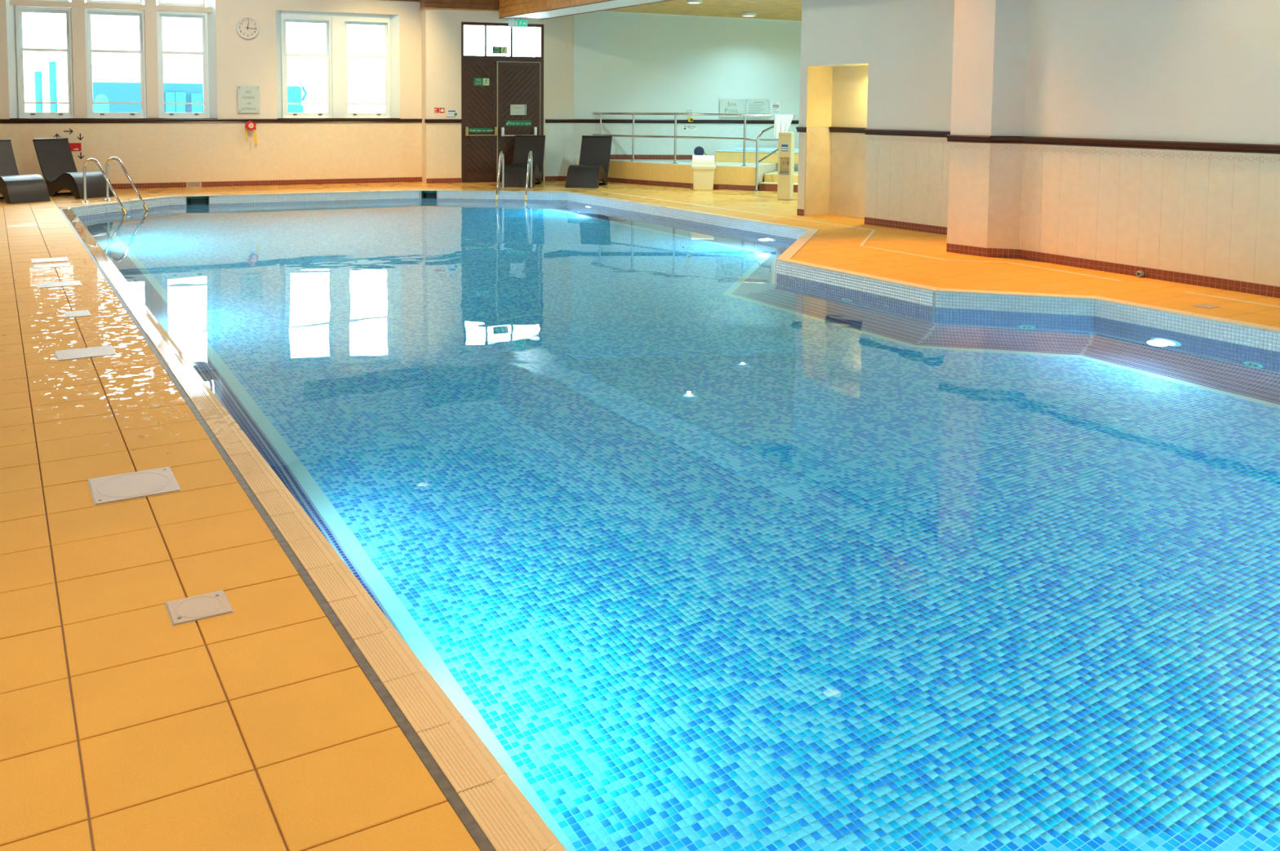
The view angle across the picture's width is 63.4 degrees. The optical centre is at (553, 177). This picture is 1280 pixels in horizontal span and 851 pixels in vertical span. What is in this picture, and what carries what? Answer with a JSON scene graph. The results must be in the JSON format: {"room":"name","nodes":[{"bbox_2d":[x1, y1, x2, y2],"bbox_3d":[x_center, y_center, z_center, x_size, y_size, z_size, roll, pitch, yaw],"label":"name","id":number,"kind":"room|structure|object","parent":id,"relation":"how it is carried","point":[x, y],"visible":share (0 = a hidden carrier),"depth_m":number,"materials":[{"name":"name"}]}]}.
{"room":"indoor swimming pool","nodes":[
{"label":"indoor swimming pool","id":0,"kind":"room"},
{"bbox_2d":[0,0,422,188],"bbox_3d":[-7.431,-2.289,18.589,10.275,5.050,0.342,-1,4,-22],"label":"wall","id":1,"kind":"structure","parent":0,"point":[149,153],"depth_m":19.17,"materials":[{"name":"paint"}]},
{"bbox_2d":[63,128,72,134],"bbox_3d":[-8.503,-0.813,18.081,0.150,0.104,0.001,-1,4,-22],"label":"wall arrow","id":2,"kind":"structure","parent":1,"relation":"attached to","point":[70,131],"depth_m":18.09,"materials":[{"name":"black plastic"}]},
{"bbox_2d":[68,142,81,151],"bbox_3d":[-8.424,-0.538,18.132,0.215,0.144,0.004,-1,4,-22],"label":"sign","id":3,"kind":"object","parent":1,"relation":"attached to","point":[73,146],"visible":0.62,"depth_m":18.14,"materials":[{"name":"red"}]},
{"bbox_2d":[5,0,217,119],"bbox_3d":[-7.814,-2.380,18.392,3.410,2.685,0.330,-1,4,-22],"label":"window","id":4,"kind":"structure","parent":1,"relation":"in","point":[78,12],"depth_m":18.32,"materials":[{"name":"white paint"}]},
{"bbox_2d":[34,0,69,1],"bbox_3d":[-8.873,-3.377,17.923,0.818,0.600,0.080,-1,4,-22],"label":"light","id":5,"kind":"object","parent":4,"relation":"attached to","point":[34,0],"depth_m":17.96,"materials":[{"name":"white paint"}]},
{"bbox_2d":[86,0,142,4],"bbox_3d":[-7.814,-3.401,18.345,0.922,0.600,0.080,-1,4,-22],"label":"window pane","id":6,"kind":"object","parent":4,"relation":"attached to","point":[95,2],"depth_m":18.31,"materials":[{"name":"glass"}]},
{"bbox_2d":[158,0,205,6],"bbox_3d":[-6.768,-3.426,18.761,0.808,0.600,0.080,-1,4,-22],"label":"window pane","id":7,"kind":"object","parent":4,"relation":"attached to","point":[163,4],"depth_m":18.72,"materials":[{"name":"glass"}]},
{"bbox_2d":[62,182,186,190],"bbox_3d":[-8.552,0.172,18.134,3.948,0.094,0.009,-1,4,-22],"label":"baseboard","id":8,"kind":"structure","parent":1,"relation":"attached to","point":[177,184],"depth_m":18.63,"materials":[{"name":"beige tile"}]},
{"bbox_2d":[186,181,201,187],"bbox_3d":[-6.595,0.123,18.909,0.264,0.100,0.016,-1,4,-22],"label":"air vent","id":9,"kind":"object","parent":1,"relation":"in","point":[198,184],"visible":1,"depth_m":18.91,"materials":[{"name":"beige"}]},
{"bbox_2d":[0,119,422,123],"bbox_3d":[-7.367,-1.018,18.503,10.275,0.074,0.043,-1,4,-22],"label":"trim","id":10,"kind":"structure","parent":1,"relation":"attached to","point":[2,121],"depth_m":18.82,"materials":[{"name":"wood"}]},
{"bbox_2d":[235,16,259,39],"bbox_3d":[-5.651,-2.772,19.058,0.410,0.410,0.045,-1,4,-22],"label":"wall clock","id":11,"kind":"object","parent":1,"relation":"attached to","point":[247,28],"visible":1,"depth_m":19.06,"materials":[{"name":"white"}]},
{"bbox_2d":[237,85,259,112],"bbox_3d":[-5.664,-1.456,19.154,0.396,0.501,0.036,-1,4,-22],"label":"sign","id":12,"kind":"object","parent":1,"relation":"attached to","point":[248,96],"visible":1,"depth_m":19.14,"materials":[{"name":"grey plastic"}]},
{"bbox_2d":[244,118,257,144],"bbox_3d":[-5.618,-0.860,19.147,0.210,0.476,0.081,-1,4,-22],"label":"rescue line","id":13,"kind":"object","parent":1,"relation":"hanging from","point":[250,125],"visible":1,"depth_m":19.12,"materials":[{"name":"red plastic"}]},
{"bbox_2d":[201,177,422,186],"bbox_3d":[-4.540,0.078,19.731,4.163,0.094,0.011,-1,4,-22],"label":"baseboard","id":14,"kind":"structure","parent":1,"relation":"attached to","point":[251,183],"depth_m":19.68,"materials":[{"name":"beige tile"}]},
{"bbox_2d":[275,9,399,119],"bbox_3d":[-4.148,-2.147,19.875,2.348,2.045,0.330,-1,4,-22],"label":"window","id":15,"kind":"structure","parent":1,"relation":"in","point":[336,55],"depth_m":19.83,"materials":[{"name":"white paint"}]},
{"bbox_2d":[391,0,420,1],"bbox_3d":[-3.703,-3.631,19.785,2.345,0.397,0.026,-1,4,-22],"label":"crown molding","id":16,"kind":"structure","parent":1,"relation":"attached to","point":[392,0],"depth_m":20.15,"materials":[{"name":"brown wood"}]},
{"bbox_2d":[421,2,573,183],"bbox_3d":[-1.113,-2.406,20.666,3.040,5.050,0.602,-1,4,-18],"label":"wall","id":17,"kind":"structure","parent":0,"point":[441,28],"depth_m":20.21,"materials":[{"name":"paint"}]},
{"bbox_2d":[434,107,444,112],"bbox_3d":[-2.219,-1.313,20.060,0.200,0.096,0.005,-1,4,-18],"label":"sign","id":18,"kind":"object","parent":17,"relation":"attached to","point":[436,109],"visible":1,"depth_m":20.05,"materials":[{"name":"red"}]},
{"bbox_2d":[424,119,461,123],"bbox_3d":[-2.146,-1.105,20.081,0.725,0.074,0.040,-1,4,-18],"label":"trim","id":19,"kind":"structure","parent":17,"relation":"attached to","point":[426,121],"depth_m":20.07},
{"bbox_2d":[426,177,461,183],"bbox_3d":[-2.143,0.057,20.184,0.695,0.094,0.010,-1,4,-18],"label":"baseboard","id":20,"kind":"object","parent":17,"relation":"attached to","point":[438,180],"visible":1,"depth_m":20.18,"materials":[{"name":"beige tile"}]},
{"bbox_2d":[445,110,457,117],"bbox_3d":[-1.990,-1.248,20.141,0.229,0.145,0.004,-1,4,-18],"label":"notice","id":21,"kind":"object","parent":17,"relation":"attached to","point":[449,113],"visible":1,"depth_m":20.14,"materials":[{"name":"white paper"}]},
{"bbox_2d":[419,0,498,11],"bbox_3d":[-1.833,-3.689,20.221,1.511,0.820,0.454,-1,4,-18],"label":"fascia","id":22,"kind":"object","parent":17,"relation":"attached to","point":[470,5],"visible":1,"depth_m":20.05,"materials":[{"name":"brown wood"}]},
{"bbox_2d":[461,22,543,182],"bbox_3d":[-1.010,-1.463,20.495,1.691,3.193,0.201,-1,4,-18],"label":"door","id":23,"kind":"structure","parent":17,"relation":"in","point":[513,80],"depth_m":20.47,"materials":[{"name":"brown paint"}]},
{"bbox_2d":[469,128,493,132],"bbox_3d":[-1.414,-0.940,20.412,0.520,0.088,0.005,-1,4,-18],"label":"sign","id":24,"kind":"object","parent":23,"relation":"attached to","point":[471,130],"visible":1,"depth_m":20.41,"materials":[{"name":"teal"}]},
{"bbox_2d":[473,77,489,85],"bbox_3d":[-1.414,-1.893,20.343,0.331,0.162,0.005,-1,4,-18],"label":"exit sign","id":25,"kind":"object","parent":23,"relation":"attached to","point":[477,81],"visible":1,"depth_m":20.34,"materials":[{"name":"teal"}]},
{"bbox_2d":[492,46,506,53],"bbox_3d":[-1.059,-2.531,20.434,0.301,0.138,0.005,-1,4,-18],"label":"exit sign","id":26,"kind":"object","parent":23,"relation":"attached to","point":[497,50],"visible":1,"depth_m":20.43,"materials":[{"name":"teal"}]},
{"bbox_2d":[510,104,526,115],"bbox_3d":[-0.704,-1.360,20.604,0.330,0.219,0.030,-1,4,-18],"label":"plaque","id":27,"kind":"object","parent":23,"relation":"attached to","point":[515,109],"visible":1,"depth_m":20.59,"materials":[{"name":"grey plastic"}]},
{"bbox_2d":[505,120,531,125],"bbox_3d":[-0.698,-1.091,20.638,0.538,0.109,0.005,-1,4,-18],"label":"sign","id":28,"kind":"object","parent":23,"relation":"attached to","point":[507,122],"visible":1,"depth_m":20.64,"materials":[{"name":"teal"}]},
{"bbox_2d":[544,176,566,181],"bbox_3d":[0.122,0.015,20.931,0.615,0.094,0.009,-1,4,-18],"label":"baseboard","id":29,"kind":"structure","parent":17,"relation":"attached to","point":[546,178],"depth_m":20.90,"materials":[{"name":"beige tile"}]},
{"bbox_2d":[545,119,574,122],"bbox_3d":[0.132,-1.147,20.834,0.615,0.074,0.040,-1,4,-18],"label":"trim","id":30,"kind":"structure","parent":17,"relation":"attached to","point":[546,120],"depth_m":20.82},
{"bbox_2d":[0,180,1279,850],"bbox_3d":[2.312,0.768,11.267,20.600,0.013,24.000,-2,5,-29],"label":"floor","id":31,"kind":"structure","parent":0,"point":[263,725],"depth_m":3.17,"materials":[{"name":"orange tile"}]},
{"bbox_2d":[0,139,50,204],"bbox_3d":[-8.562,-0.116,16.249,1.332,0.934,0.600,3,5,38],"label":"lounger","id":32,"kind":"object","parent":31,"relation":"on","point":[15,188],"visible":1,"depth_m":16.00,"materials":[{"name":"plastic"}]},
{"bbox_2d":[31,257,68,263],"bbox_3d":[-4.937,0.808,10.104,0.321,0.007,0.283,-2,5,-29],"label":"cover plate","id":33,"kind":"object","parent":31,"relation":"on","point":[59,259],"visible":1,"depth_m":10.10,"materials":[{"name":"grey plastic"}]},
{"bbox_2d":[32,262,71,269],"bbox_3d":[-4.746,0.834,9.751,0.315,0.007,0.238,-2,5,-29],"label":"cover plate","id":34,"kind":"object","parent":31,"relation":"on","point":[64,264],"visible":1,"depth_m":9.75,"materials":[{"name":"grey plastic"}]},
{"bbox_2d":[37,280,81,288],"bbox_3d":[-4.199,0.907,8.765,0.328,0.007,0.258,-2,5,-29],"label":"cover plate","id":35,"kind":"object","parent":31,"relation":"on","point":[59,284],"visible":1,"depth_m":8.75,"materials":[{"name":"grey plastic"}]},
{"bbox_2d":[32,137,114,199],"bbox_3d":[-7.948,-0.171,17.067,1.332,0.934,0.600,3,5,33],"label":"lounger","id":36,"kind":"object","parent":31,"relation":"on","point":[55,157],"visible":0.91,"depth_m":17.07,"materials":[{"name":"plastic"}]},
{"bbox_2d":[63,310,90,318],"bbox_3d":[-3.487,0.997,7.548,0.168,0.007,0.233,-2,5,-29],"label":"cover plate","id":37,"kind":"object","parent":31,"relation":"on","point":[82,313],"visible":1,"depth_m":7.54,"materials":[{"name":"grey plastic"}]},
{"bbox_2d":[54,345,116,360],"bbox_3d":[-2.896,1.084,6.377,0.329,0.007,0.276,-2,5,-29],"label":"cover plate","id":38,"kind":"object","parent":31,"relation":"on","point":[92,352],"visible":1,"depth_m":6.37,"materials":[{"name":"grey plastic"}]},
{"bbox_2d":[81,156,148,213],"bbox_3d":[-6.811,0.531,16.070,0.878,1.682,0.586,2,4,19],"label":"pool ladder","id":39,"kind":"object","parent":31,"relation":"attached to","point":[105,175],"visible":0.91,"depth_m":15.94,"materials":[{"name":"silver metal"}]},
{"bbox_2d":[87,466,181,505],"bbox_3d":[-1.702,1.246,4.180,0.318,0.007,0.307,-2,5,-29],"label":"cover plate","id":40,"kind":"object","parent":31,"relation":"on","point":[135,485],"visible":1,"depth_m":4.16,"materials":[{"name":"grey plastic"}]},
{"bbox_2d":[164,590,233,626],"bbox_3d":[-1.091,1.321,3.170,0.176,0.007,0.161,-2,5,-29],"label":"cover plate","id":41,"kind":"object","parent":31,"relation":"on","point":[214,604],"visible":1,"depth_m":3.16,"materials":[{"name":"grey plastic"}]},
{"bbox_2d":[494,150,533,200],"bbox_3d":[-0.705,0.369,18.582,0.634,1.707,0.879,1,4,6],"label":"pool ladder","id":42,"kind":"object","parent":31,"relation":"attached to","point":[501,154],"visible":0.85,"depth_m":18.57,"materials":[{"name":"silver metal"}]},
{"bbox_2d":[501,135,545,187],"bbox_3d":[-0.563,-0.332,19.831,0.600,0.934,1.332,1,4,9],"label":"lounger","id":43,"kind":"object","parent":31,"relation":"on","point":[515,174],"visible":0.91,"depth_m":20.20,"materials":[{"name":"wicker"}]},
{"bbox_2d":[565,135,612,188],"bbox_3d":[0.690,-0.319,19.735,0.600,0.934,1.332,1,4,15],"label":"lounger","id":44,"kind":"object","parent":31,"relation":"on","point":[593,167],"visible":1,"depth_m":20.02,"materials":[{"name":"wicker"}]},
{"bbox_2d":[61,189,1279,850],"bbox_3d":[0.321,1.423,9.895,8.189,1.152,19.226,-2,5,-29],"label":"pool edge","id":45,"kind":"object","parent":31,"relation":"in","point":[503,813],"visible":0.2,"depth_m":5.07,"materials":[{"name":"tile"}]},
{"bbox_2d":[186,195,208,204],"bbox_3d":[-5.977,0.393,17.310,0.360,0.196,0.300,-1,4,-21],"label":"skimmer","id":46,"kind":"object","parent":45,"relation":"attached to","point":[189,200],"visible":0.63,"depth_m":17.27,"materials":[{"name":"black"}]},
{"bbox_2d":[421,191,436,198],"bbox_3d":[-2.218,0.316,18.638,0.282,0.196,0.300,1,4,6],"label":"skimmer","id":47,"kind":"object","parent":45,"relation":"attached to","point":[424,194],"visible":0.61,"depth_m":18.58,"materials":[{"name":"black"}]},
{"bbox_2d":[78,198,1279,850],"bbox_3d":[0.352,1.004,9.809,7.950,0.001,19.100,-2,5,-29],"label":"water","id":48,"kind":"object","parent":45,"relation":"in","point":[708,548],"visible":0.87,"depth_m":4.26,"materials":[{"name":"teal liquid"}]},
{"bbox_2d":[576,159,776,190],"bbox_3d":[2.427,-0.067,19.804,3.934,0.440,2.341,0,4,0],"label":"platform","id":49,"kind":"object","parent":31,"relation":"on","point":[656,170],"visible":0.67,"depth_m":19.52,"materials":[{"name":"beige tile"}]},
{"bbox_2d":[608,177,649,185],"bbox_3d":[1.478,0.070,20.257,0.009,0.094,1.091,-3,6,-43],"label":"baseboard","id":50,"kind":"structure","parent":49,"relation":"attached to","point":[611,180],"depth_m":20.24,"materials":[{"name":"beige tile"}]},
{"bbox_2d":[648,180,691,188],"bbox_3d":[2.209,0.125,19.532,0.970,0.094,0.009,4,5,42],"label":"baseboard","id":51,"kind":"structure","parent":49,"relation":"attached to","point":[666,184],"depth_m":19.52,"materials":[{"name":"beige tile"}]},
{"bbox_2d":[591,111,794,191],"bbox_3d":[2.422,-0.556,19.716,4.145,1.428,1.649,2,4,18],"label":"handrail","id":52,"kind":"object","parent":49,"relation":"on","point":[744,139],"visible":0.85,"depth_m":19.22,"materials":[{"name":"silver metal"}]},
{"bbox_2d":[773,114,795,138],"bbox_3d":[4.150,-0.918,18.518,0.360,0.430,0.126,0,4,-1],"label":"towel","id":53,"kind":"object","parent":52,"relation":"hanging from","point":[782,122],"visible":0.84,"depth_m":18.48,"materials":[{"name":"white fabric"}]},
{"bbox_2d":[693,146,706,155],"bbox_3d":[2.942,-0.469,20.272,0.360,0.296,0.075,0,4,0],"label":"float","id":54,"kind":"object","parent":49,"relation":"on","point":[699,150],"visible":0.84,"depth_m":20.23,"materials":[{"name":"blue plastic"}]},
{"bbox_2d":[691,183,727,189],"bbox_3d":[2.886,0.161,19.072,0.688,0.094,0.009,2,4,23],"label":"baseboard","id":55,"kind":"structure","parent":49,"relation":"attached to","point":[715,186],"depth_m":18.99,"materials":[{"name":"beige tile"}]},
{"bbox_2d":[727,184,755,191],"bbox_3d":[3.440,0.184,18.791,0.560,0.094,0.009,3,5,32],"label":"baseboard","id":56,"kind":"structure","parent":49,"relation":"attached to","point":[732,187],"depth_m":18.80,"materials":[{"name":"beige tile"}]},
{"bbox_2d":[715,146,798,163],"bbox_3d":[4.326,-0.446,20.289,2.134,0.263,0.970,2,4,20],"label":"surround","id":57,"kind":"object","parent":49,"relation":"on","point":[735,155],"visible":0.62,"depth_m":20.05,"materials":[{"name":"tile"}]},
{"bbox_2d":[691,155,715,190],"bbox_3d":[2.736,-0.092,18.791,0.440,0.634,0.245,1,4,9],"label":"bin","id":58,"kind":"object","parent":31,"relation":"on","point":[703,166],"visible":1,"depth_m":18.69,"materials":[{"name":"beige plastic"}]},
{"bbox_2d":[759,182,797,192],"bbox_3d":[4.664,0.150,18.994,1.438,0.145,1.350,2,4,24],"label":"step","id":59,"kind":"structure","parent":31,"relation":"on","point":[763,186],"depth_m":18.60,"materials":[{"name":"brown tile"}]},
{"bbox_2d":[764,171,798,182],"bbox_3d":[4.740,0.067,19.135,1.421,0.290,1.020,2,4,24],"label":"step","id":60,"kind":"structure","parent":59,"relation":"on","point":[772,176],"depth_m":18.91,"materials":[{"name":"tile"}]},
{"bbox_2d":[777,132,794,199],"bbox_3d":[3.823,-0.194,16.951,0.217,1.110,0.238,2,5,26],"label":"water cooler","id":61,"kind":"object","parent":31,"relation":"on","point":[786,140],"visible":1,"depth_m":16.87,"materials":[{"name":"beige plastic"}]},
{"bbox_2d":[779,172,789,174],"bbox_3d":[3.795,-0.068,16.905,0.144,0.035,0.115,2,5,26],"label":"drip tray","id":62,"kind":"object","parent":61,"relation":"on","point":[780,173],"depth_m":16.87,"materials":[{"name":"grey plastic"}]},
{"bbox_2d":[600,191,1120,281],"bbox_3d":[3.083,0.582,13.858,1.096,0.006,10.140,-1,4,-20],"label":"drain","id":63,"kind":"object","parent":31,"relation":"on","point":[873,230],"visible":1,"depth_m":11.20,"materials":[{"name":"beige"}]},
{"bbox_2d":[1191,303,1219,308],"bbox_3d":[5.096,1.004,8.050,0.158,0.007,0.138,-2,5,-29],"label":"cover plate","id":64,"kind":"object","parent":31,"relation":"on","point":[1202,305],"visible":1,"depth_m":8.03,"materials":[{"name":"grey plastic"}]},
{"bbox_2d":[1183,291,1279,307],"bbox_3d":[5.737,1.020,7.894,0.035,0.006,1.780,-2,5,-28],"label":"drain","id":65,"kind":"object","parent":31,"relation":"on","point":[1184,291],"visible":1,"depth_m":8.34,"materials":[{"name":"beige"}]},
{"bbox_2d":[573,12,801,171],"bbox_3d":[4.521,-2.402,20.993,8.220,5.050,0.302,0,4,0],"label":"wall","id":66,"kind":"structure","parent":0,"point":[624,63],"depth_m":20.87,"materials":[{"name":"paint"}]},
{"bbox_2d":[609,154,692,159],"bbox_3d":[2.872,-0.416,20.982,4.300,0.094,0.009,0,4,0],"label":"baseboard","id":67,"kind":"structure","parent":66,"relation":"attached to","point":[612,156],"depth_m":20.98,"materials":[{"name":"beige tile"}]},
{"bbox_2d":[574,119,799,124],"bbox_3d":[2.700,-1.140,20.914,4.550,0.074,0.041,0,4,0],"label":"trim","id":68,"kind":"structure","parent":66,"relation":"attached to","point":[581,121],"depth_m":20.91,"materials":[{"name":"wood"}]},
{"bbox_2d":[685,109,692,115],"bbox_3d":[2.756,-1.320,20.912,0.130,0.145,0.018,0,4,0],"label":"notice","id":69,"kind":"object","parent":66,"relation":"attached to","point":[686,110],"visible":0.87,"depth_m":20.91,"materials":[{"name":"white"}]},
{"bbox_2d":[683,125,696,130],"bbox_3d":[2.772,-1.011,20.938,0.261,0.092,0.003,0,4,0],"label":"notice","id":70,"kind":"object","parent":66,"relation":"attached to","point":[685,127],"visible":1,"depth_m":20.94,"materials":[{"name":"plastic"}]},
{"bbox_2d":[688,117,693,121],"bbox_3d":[2.779,-1.176,20.885,0.090,0.090,0.090,0,4,0],"label":"button","id":71,"kind":"object","parent":66,"relation":"attached to","point":[690,119],"visible":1,"depth_m":20.87,"materials":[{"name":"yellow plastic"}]},
{"bbox_2d":[596,10,801,22],"bbox_3d":[3.660,-3.214,20.776,6.350,0.315,0.023,0,4,0],"label":"trim","id":72,"kind":"structure","parent":66,"relation":"attached to","point":[602,11],"depth_m":20.76,"materials":[{"name":"white paint"}]},
{"bbox_2d":[719,98,743,117],"bbox_3d":[3.610,-1.411,20.896,0.492,0.366,0.036,0,4,0],"label":"sign","id":73,"kind":"object","parent":66,"relation":"attached to","point":[726,105],"visible":0.84,"depth_m":20.89,"materials":[{"name":"grey plastic"}]},
{"bbox_2d":[745,98,768,117],"bbox_3d":[4.128,-1.413,20.896,0.470,0.371,0.036,0,4,0],"label":"sign","id":74,"kind":"object","parent":66,"relation":"attached to","point":[753,106],"visible":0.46,"depth_m":20.88,"materials":[{"name":"grey plastic"}]},
{"bbox_2d":[771,102,780,115],"bbox_3d":[4.510,-1.395,20.913,0.176,0.268,0.003,0,4,0],"label":"paper notice","id":75,"kind":"object","parent":66,"relation":"attached to","point":[775,106],"visible":0.96,"depth_m":20.91,"materials":[{"name":"white"}]},
{"bbox_2d":[605,0,801,20],"bbox_3d":[3.634,-3.046,18.039,6.600,0.316,5.497,0,4,0],"label":"ceiling","id":76,"kind":"structure","parent":0,"point":[787,10],"depth_m":19.22,"materials":[{"name":"beige paint"}]},
{"bbox_2d":[686,0,702,4],"bbox_3d":[2.434,-3.043,17.791,0.280,0.062,0.280,-2,5,-29],"label":"ceiling lamp","id":77,"kind":"object","parent":76,"relation":"attached to","point":[691,2],"visible":1,"depth_m":17.69,"materials":[{"name":"white paint"}]},
{"bbox_2d":[741,12,756,17],"bbox_3d":[3.735,-3.114,19.690,0.280,0.062,0.280,-2,5,-29],"label":"ceiling lamp","id":78,"kind":"object","parent":76,"relation":"attached to","point":[745,14],"visible":1,"depth_m":19.58,"materials":[{"name":"white paint"}]},
{"bbox_2d":[797,0,954,226],"bbox_3d":[4.690,-1.863,13.096,0.754,5.000,3.530,-2,5,-31],"label":"wall","id":79,"kind":"structure","parent":0,"point":[887,64],"depth_m":13.30,"materials":[{"name":"paint"}]},
{"bbox_2d":[796,208,804,216],"bbox_3d":[3.484,0.488,14.532,0.006,0.094,0.133,-2,5,-31],"label":"baseboard","id":80,"kind":"structure","parent":79,"relation":"attached to","point":[799,211],"depth_m":14.53,"materials":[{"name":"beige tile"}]},
{"bbox_2d":[795,126,806,132],"bbox_3d":[3.473,-0.675,14.444,0.040,0.074,0.163,-2,5,-31],"label":"trim","id":81,"kind":"structure","parent":79,"relation":"attached to","point":[799,129],"depth_m":14.44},
{"bbox_2d":[829,126,866,133],"bbox_3d":[4.202,-0.651,14.156,0.040,0.074,1.081,-2,5,-31],"label":"trim","id":82,"kind":"structure","parent":79,"relation":"attached to","point":[833,129],"depth_m":14.31,"materials":[{"name":"wood"}]},
{"bbox_2d":[864,217,946,235],"bbox_3d":[4.672,0.635,12.550,0.006,0.094,2.296,-2,5,-31],"label":"baseboard","id":83,"kind":"structure","parent":79,"relation":"attached to","point":[872,221],"depth_m":12.94,"materials":[{"name":"brown tile"}]},
{"bbox_2d":[864,128,950,137],"bbox_3d":[4.660,-0.528,12.462,0.041,0.074,2.306,-2,5,-31],"label":"trim","id":84,"kind":"structure","parent":79,"relation":"attached to","point":[868,131],"depth_m":12.85,"materials":[{"name":"wood"}]},
{"bbox_2d":[946,0,1028,248],"bbox_3d":[5.235,-1.711,10.994,1.985,5.000,0.668,-2,5,-29],"label":"wall pillar","id":85,"kind":"structure","parent":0,"point":[989,52],"depth_m":10.53,"materials":[{"name":"paint"}]},
{"bbox_2d":[946,243,986,257],"bbox_3d":[4.327,0.758,10.802,0.006,0.094,0.456,-3,5,-37],"label":"baseboard","id":86,"kind":"structure","parent":85,"relation":"attached to","point":[953,248],"depth_m":10.79,"materials":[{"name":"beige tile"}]},
{"bbox_2d":[946,142,991,247],"bbox_3d":[4.331,0.169,10.761,0.004,1.077,0.456,-3,5,-37],"label":"wall","id":87,"kind":"structure","parent":85,"relation":"attached to","point":[969,162],"depth_m":10.76,"materials":[{"name":"paint"}]},
{"bbox_2d":[946,134,991,142],"bbox_3d":[4.317,-0.405,10.712,0.040,0.074,0.488,-3,5,-37],"label":"trim","id":88,"kind":"structure","parent":87,"relation":"attached to","point":[950,138],"depth_m":10.70,"materials":[{"name":"wood"}]},
{"bbox_2d":[986,248,1019,258],"bbox_3d":[4.614,0.775,10.577,0.307,0.094,0.006,1,4,16],"label":"baseboard","id":89,"kind":"structure","parent":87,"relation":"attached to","point":[991,252],"depth_m":10.58,"materials":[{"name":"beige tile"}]},
{"bbox_2d":[990,135,1022,143],"bbox_3d":[4.606,-0.387,10.480,0.301,0.074,0.040,1,4,16],"label":"trim","id":90,"kind":"structure","parent":87,"relation":"attached to","point":[994,139],"depth_m":10.47,"materials":[{"name":"wood"}]},
{"bbox_2d":[986,142,1023,248],"bbox_3d":[4.628,0.186,10.533,0.328,1.077,0.004,1,4,16],"label":"wall","id":91,"kind":"structure","parent":85,"relation":"attached to","point":[1006,159],"depth_m":10.54,"materials":[{"name":"beige tile"}]},
{"bbox_2d":[1019,0,1279,286],"bbox_3d":[7.278,-1.352,6.102,0.304,5.000,9.900,-2,5,-29],"label":"wall","id":92,"kind":"structure","parent":0,"point":[1162,70],"depth_m":9.27,"materials":[{"name":"paint"}]},
{"bbox_2d":[1136,270,1144,277],"bbox_3d":[5.349,0.878,9.401,0.045,0.059,0.060,-2,5,-29],"label":"wall outlet","id":93,"kind":"object","parent":92,"relation":"attached to","point":[1140,273],"visible":1,"depth_m":9.38,"materials":[{"name":"grey plastic"}]},
{"bbox_2d":[1018,248,1279,297],"bbox_3d":[5.563,0.887,9.070,0.006,0.094,3.350,-2,5,-29],"label":"baseboard","id":94,"kind":"structure","parent":92,"relation":"attached to","point":[1269,291],"depth_m":9.28,"materials":[{"name":"brown tile"}]},
{"bbox_2d":[1022,136,1279,154],"bbox_3d":[7.125,-0.063,6.113,0.040,0.074,9.900,-2,5,-29],"label":"trim","id":95,"kind":"structure","parent":92,"relation":"attached to","point":[1158,144],"depth_m":9.22,"materials":[{"name":"wood"}]},
{"bbox_3d":[2.277,-4.331,11.327,20.900,0.150,24.800,-2,5,-29],"label":"ceiling","id":96,"kind":"structure","parent":0,"visible":0},
{"bbox_2d":[498,0,673,19],"bbox_3d":[1.905,-3.678,15.678,0.865,1.775,10.887,-2,5,-29],"label":"beam","id":97,"kind":"structure","parent":96,"relation":"attached to","point":[508,9],"depth_m":18.68,"materials":[{"name":"white paint"}]},
{"bbox_2d":[508,17,527,27],"bbox_3d":[-0.695,-3.057,20.332,0.379,0.174,0.066,-1,4,-18],"label":"exit sign","id":98,"kind":"object","parent":97,"relation":"hanging from","point":[520,23],"visible":1,"depth_m":20.30,"materials":[{"name":"green plastic"}]},
{"label":"outside","id":99,"kind":"structure","parent":0,"visible":0},
{"bbox_3d":[-11.642,-0.417,31.756,38.000,0.100,25.200,-2,5,-29],"label":"ground","id":100,"kind":"structure","parent":99,"visible":0},
{"bbox_2d":[23,56,43,111],"bbox_3d":[-13.216,-1.544,25.782,0.856,2.984,0.220,-2,5,-29],"label":"duct","id":101,"kind":"object","parent":100,"relation":"on","point":[33,63],"visible":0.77,"depth_m":25.81,"materials":[{"name":"teal"}]},
{"bbox_2d":[22,45,57,112],"bbox_3d":[-12.924,-1.680,25.932,0.856,3.236,0.220,-2,5,-29],"label":"duct","id":102,"kind":"object","parent":100,"relation":"on","point":[51,56],"visible":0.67,"depth_m":25.95,"materials":[{"name":"teal"}]},
{"bbox_2d":[94,93,109,112],"bbox_3d":[-10.860,-0.994,24.828,0.319,2.045,0.319,-2,5,-29],"label":"water tank","id":103,"kind":"object","parent":100,"relation":"on","point":[99,108],"visible":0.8,"depth_m":24.65,"materials":[{"name":"teal"}]},
{"bbox_2d":[92,82,203,112],"bbox_3d":[-10.619,-1.308,27.189,3.067,2.339,2.060,-2,5,-29],"label":"annex","id":104,"kind":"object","parent":100,"relation":"on","point":[114,91],"visible":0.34,"depth_m":26.11,"materials":[{"name":"teal"}]},
{"bbox_2d":[23,47,385,112],"bbox_3d":[-11.159,-2.200,32.552,12.756,3.349,4.040,-2,5,-29],"label":"house","id":105,"kind":"structure","parent":100,"relation":"on","point":[366,76],"depth_m":30.49,"materials":[{"name":"white"}]},
{"bbox_2d":[287,85,307,112],"bbox_3d":[-6.971,-1.341,28.045,0.624,2.317,1.260,-1,4,-19],"label":"drum","id":106,"kind":"object","parent":100,"relation":"on","point":[294,92],"visible":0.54,"depth_m":27.97,"materials":[{"name":"teal"}]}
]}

